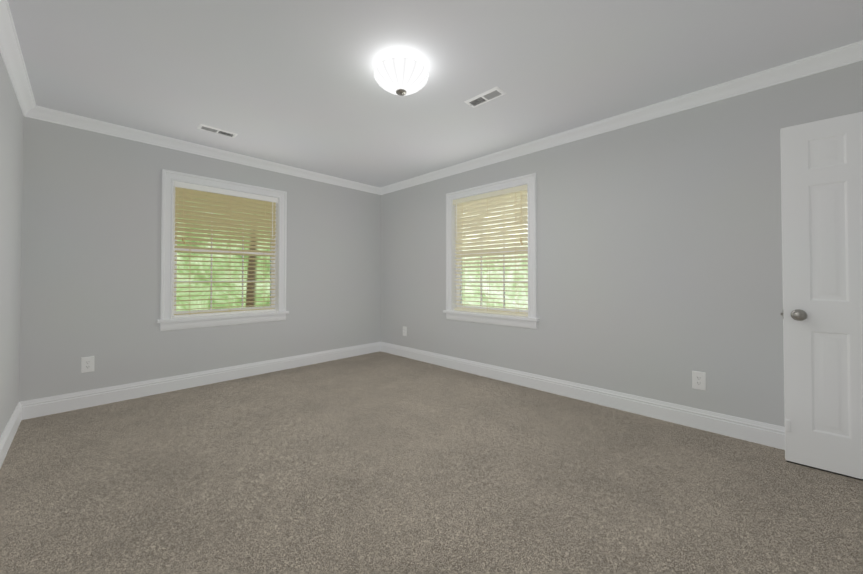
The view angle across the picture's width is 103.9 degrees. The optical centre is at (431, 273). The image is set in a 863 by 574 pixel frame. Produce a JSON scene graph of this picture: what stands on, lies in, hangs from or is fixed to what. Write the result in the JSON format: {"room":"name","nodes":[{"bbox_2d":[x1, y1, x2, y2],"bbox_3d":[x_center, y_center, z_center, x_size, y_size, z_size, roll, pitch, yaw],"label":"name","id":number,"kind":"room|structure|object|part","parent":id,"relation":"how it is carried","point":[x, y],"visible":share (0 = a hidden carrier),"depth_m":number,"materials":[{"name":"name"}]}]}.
{"room":"empty bedroom","nodes":[
{"label":"empty bedroom","id":0,"kind":"room"},
{"bbox_2d":[0,53,23,436],"bbox_3d":[-1.485,-0.118,0.871,4.852,2.440,0.150,-1,-1,44],"label":"wall","id":1,"kind":"structure","parent":0,"point":[11,145],"depth_m":2.21,"materials":[{"name":"grey paint"}]},
{"bbox_2d":[0,401,23,467],"bbox_3d":[-1.427,1.032,0.915,4.852,0.141,0.016,-1,-1,44],"label":"baseboard","id":2,"kind":"structure","parent":1,"relation":"attached to","point":[10,430],"depth_m":2.23,"materials":[{"name":"white paint"}]},
{"bbox_2d":[0,0,39,119],"bbox_3d":[-1.410,-1.293,0.965,4.852,0.088,0.066,-1,-1,44],"label":"crown molding","id":3,"kind":"structure","parent":1,"relation":"attached to","point":[12,55],"depth_m":2.05,"materials":[{"name":"white paint"}]},
{"bbox_2d":[19,116,380,401],"bbox_3d":[-2.023,-0.075,3.909,0.150,2.440,3.763,-1,-1,44],"label":"wall","id":4,"kind":"structure","parent":0,"point":[91,248],"depth_m":3.09,"materials":[{"name":"grey paint"}]},
{"bbox_2d":[81,356,93,372],"bbox_3d":[-2.914,0.770,2.864,0.008,0.130,0.079,-1,-1,44],"label":"electrical outlet","id":5,"kind":"object","parent":4,"relation":"attached to","point":[87,364],"visible":1,"depth_m":2.86,"materials":[{"name":"white plastic"}]},
{"bbox_2d":[24,342,379,419],"bbox_3d":[-1.969,1.073,3.830,0.016,0.141,3.390,-1,-1,44],"label":"baseboard","id":6,"kind":"structure","parent":4,"relation":"attached to","point":[34,408],"depth_m":3.28,"materials":[{"name":"white paint"}]},
{"bbox_2d":[40,106,379,194],"bbox_3d":[-1.940,-1.252,3.856,0.066,0.088,3.300,-1,-1,44],"label":"crown molding","id":7,"kind":"structure","parent":4,"relation":"attached to","point":[46,114],"depth_m":3.34,"materials":[{"name":"white paint"}]},
{"bbox_2d":[157,311,288,322],"bbox_3d":[-2.184,0.456,3.653,0.135,0.030,1.234,-1,-1,44],"label":"window sill","id":8,"kind":"structure","parent":4,"relation":"attached to","point":[218,316],"depth_m":3.55,"materials":[{"name":"white paint"}]},
{"bbox_2d":[160,169,286,330],"bbox_3d":[-2.207,-0.219,3.686,0.150,1.549,1.184,-1,-1,44],"label":"window","id":9,"kind":"structure","parent":4,"relation":"in","point":[240,207],"depth_m":3.60,"materials":[{"name":"white paint"}]},
{"bbox_2d":[183,188,190,279],"bbox_3d":[-2.442,-0.220,3.386,0.037,1.263,0.086,0,-1,5],"label":"blind cord","id":10,"kind":"object","parent":9,"relation":"attached to","point":[183,188],"depth_m":3.40,"materials":[{"name":"white fabric"}]},
{"bbox_3d":[-2.165,0.513,3.634,0.018,0.084,1.184,-1,-1,44],"label":"window apron","id":11,"kind":"part","parent":9,"relation":"part of","materials":[{"name":"white wood"}]},
{"bbox_3d":[-2.241,-0.231,3.719,0.055,1.348,1.004,-1,-1,44],"label":"window sash","id":12,"kind":"part","parent":9,"relation":"part of","materials":[{"name":"white wood"}]},
{"bbox_3d":[-2.188,-0.232,3.667,0.058,1.339,0.992,-1,-1,44],"label":"window blind rails","id":13,"kind":"part","parent":9,"relation":"part of","materials":[{"name":"white plastic"}]},
{"bbox_2d":[229,227,230,263],"bbox_3d":[-2.191,-0.216,3.670,0.045,1.263,0.002,-1,-1,44],"label":"blind cord","id":14,"kind":"object","parent":9,"relation":"attached to","point":[230,245],"depth_m":3.66,"materials":[{"name":"white fabric"}]},
{"bbox_2d":[263,201,265,300],"bbox_3d":[-1.943,-0.213,3.927,0.045,1.263,0.002,-1,-1,44],"label":"blind cord","id":15,"kind":"object","parent":9,"relation":"attached to","point":[265,201],"depth_m":3.94,"materials":[{"name":"white fabric"}]},
{"bbox_2d":[272,202,272,237],"bbox_3d":[-1.865,-0.636,3.968,0.006,0.425,0.006,-1,-1,44],"label":"blind wand","id":16,"kind":"object","parent":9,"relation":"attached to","point":[272,219],"visible":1,"depth_m":3.96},
{"bbox_2d":[0,351,862,573],"bbox_3d":[-0.228,1.170,2.150,5.152,0.100,3.763,-1,-1,44],"label":"floor","id":17,"kind":"structure","parent":0,"point":[380,462],"depth_m":1.76,"materials":[{"name":"beige carpet"}]},
{"bbox_2d":[8,0,862,187],"bbox_3d":[-0.228,-1.370,2.186,5.152,0.100,3.763,-1,-1,44],"label":"ceiling","id":18,"kind":"structure","parent":0,"point":[293,83],"depth_m":2.12,"materials":[{"name":"white paint"}]},
{"bbox_2d":[197,124,237,137],"bbox_3d":[-1.957,-1.297,3.095,0.126,0.020,0.300,-1,-1,44],"label":"ceiling vent","id":19,"kind":"object","parent":18,"relation":"in","point":[217,130],"visible":1,"depth_m":3.08,"materials":[{"name":"white metal"}]},
{"bbox_2d":[374,57,428,95],"bbox_3d":[-0.192,-1.227,2.146,0.347,0.186,0.347,-1,-1,44],"label":"ceiling lamp","id":20,"kind":"object","parent":18,"relation":"hanging from","point":[402,76],"visible":1,"depth_m":2.06,"materials":[{"name":"white glass"}]},
{"bbox_2d":[464,86,505,107],"bbox_3d":[0.398,-1.305,2.523,0.300,0.020,0.126,-1,-1,44],"label":"ceiling vent","id":21,"kind":"object","parent":18,"relation":"in","point":[486,96],"visible":0.98,"depth_m":2.51,"materials":[{"name":"white metal"}]},
{"bbox_2d":[381,60,862,426],"bbox_3d":[1.030,-0.082,3.465,4.852,2.440,0.150,-1,-1,44],"label":"wall","id":22,"kind":"structure","parent":0,"point":[659,258],"depth_m":2.67,"materials":[{"name":"grey paint"}]},
{"bbox_2d":[403,326,406,335],"bbox_3d":[-0.375,0.801,4.705,0.079,0.130,0.008,-1,-1,44],"label":"electrical outlet","id":23,"kind":"object","parent":22,"relation":"attached to","point":[404,331],"visible":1,"depth_m":4.70,"materials":[{"name":"white plastic"}]},
{"bbox_2d":[443,310,538,321],"bbox_3d":[0.630,0.458,3.765,1.234,0.030,0.135,-1,-1,44],"label":"window sill","id":24,"kind":"structure","parent":22,"relation":"attached to","point":[526,318],"depth_m":3.65,"materials":[{"name":"white paint"}]},
{"bbox_2d":[446,173,536,317],"bbox_3d":[0.653,-0.274,3.799,1.184,1.436,0.150,-1,-1,44],"label":"window","id":25,"kind":"structure","parent":22,"relation":"in","point":[476,212],"depth_m":3.74,"materials":[{"name":"white paint"}]},
{"bbox_2d":[456,203,456,238],"bbox_3d":[0.303,-0.635,4.069,0.006,0.425,0.006,-1,-1,44],"label":"blind wand","id":26,"kind":"object","parent":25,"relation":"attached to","point":[456,220],"visible":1,"depth_m":4.07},
{"bbox_2d":[487,244,489,310],"bbox_3d":[0.637,-0.215,3.782,0.002,1.263,0.046,-1,-1,44],"label":"blind cord","id":27,"kind":"object","parent":25,"relation":"attached to","point":[489,276],"depth_m":3.79,"materials":[{"name":"white fabric"}]},
{"bbox_3d":[0.634,-0.231,3.779,0.992,1.339,0.058,-1,-1,44],"label":"window blind rails","id":28,"kind":"part","parent":25,"relation":"part of","materials":[{"name":"white plastic"}]},
{"bbox_3d":[0.686,-0.229,3.832,1.004,1.348,0.055,-1,-1,44],"label":"window sash","id":29,"kind":"part","parent":25,"relation":"part of","materials":[{"name":"white wood"}]},
{"bbox_2d":[446,313,536,328],"bbox_3d":[0.612,0.514,3.745,1.184,0.084,0.018,-1,-1,44],"label":"apron","id":30,"kind":"object","parent":22,"relation":"attached to","point":[500,321],"visible":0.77,"depth_m":3.67,"materials":[{"name":"white paint"}]},
{"bbox_2d":[380,342,784,449],"bbox_3d":[0.963,1.067,3.380,4.852,0.141,0.043,-1,-1,44],"label":"baseboard","id":31,"kind":"structure","parent":22,"relation":"attached to","point":[767,434],"depth_m":2.80,"materials":[{"name":"white paint"}]},
{"bbox_2d":[380,40,862,194],"bbox_3d":[0.955,-1.259,3.405,4.852,0.088,0.066,-1,-1,44],"label":"crown molding","id":32,"kind":"structure","parent":22,"relation":"attached to","point":[851,53],"depth_m":2.56,"materials":[{"name":"white paint"}]},
{"bbox_2d":[692,371,705,390],"bbox_3d":[1.945,0.777,2.456,0.079,0.130,0.008,-1,-1,44],"label":"electrical outlet","id":33,"kind":"object","parent":22,"relation":"attached to","point":[698,380],"visible":1,"depth_m":2.45,"materials":[{"name":"white plastic"}]},
{"bbox_3d":[1.568,-0.125,0.428,0.150,2.440,3.763,-1,-1,44],"label":"wall","id":34,"kind":"structure","parent":0,"visible":0},
{"bbox_2d":[780,111,862,478],"bbox_3d":[2.334,0.113,1.821,0.610,1.980,0.155,-1,-1,42],"label":"door","id":35,"kind":"structure","parent":34,"relation":"in","point":[822,210],"depth_m":1.91,"materials":[{"name":"white paint"}]},
{"bbox_3d":[2.154,0.241,1.982,0.066,0.066,0.155,-1,-1,42],"label":"knob","id":36,"kind":"part","parent":35,"relation":"part of","materials":[{"name":"grey metal"}]},
{"bbox_2d":[786,460,862,480],"bbox_3d":[2.339,1.107,1.812,0.602,0.010,0.023,-1,-1,42],"label":"door sweep","id":37,"kind":"object","parent":35,"relation":"attached to","point":[825,470],"depth_m":1.90,"materials":[{"name":"grey rubber"}]},
{"label":"outside","id":38,"kind":"structure","parent":0,"visible":0},
{"bbox_2d":[176,195,269,310],"bbox_3d":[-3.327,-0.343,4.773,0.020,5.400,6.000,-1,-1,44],"label":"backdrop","id":39,"kind":"structure","parent":38,"point":[227,297],"depth_m":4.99,"materials":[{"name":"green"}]},
{"bbox_2d":[462,199,527,309],"bbox_3d":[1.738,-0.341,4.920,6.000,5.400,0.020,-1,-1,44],"label":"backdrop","id":40,"kind":"structure","parent":38,"point":[522,301],"depth_m":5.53,"materials":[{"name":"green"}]}
]}

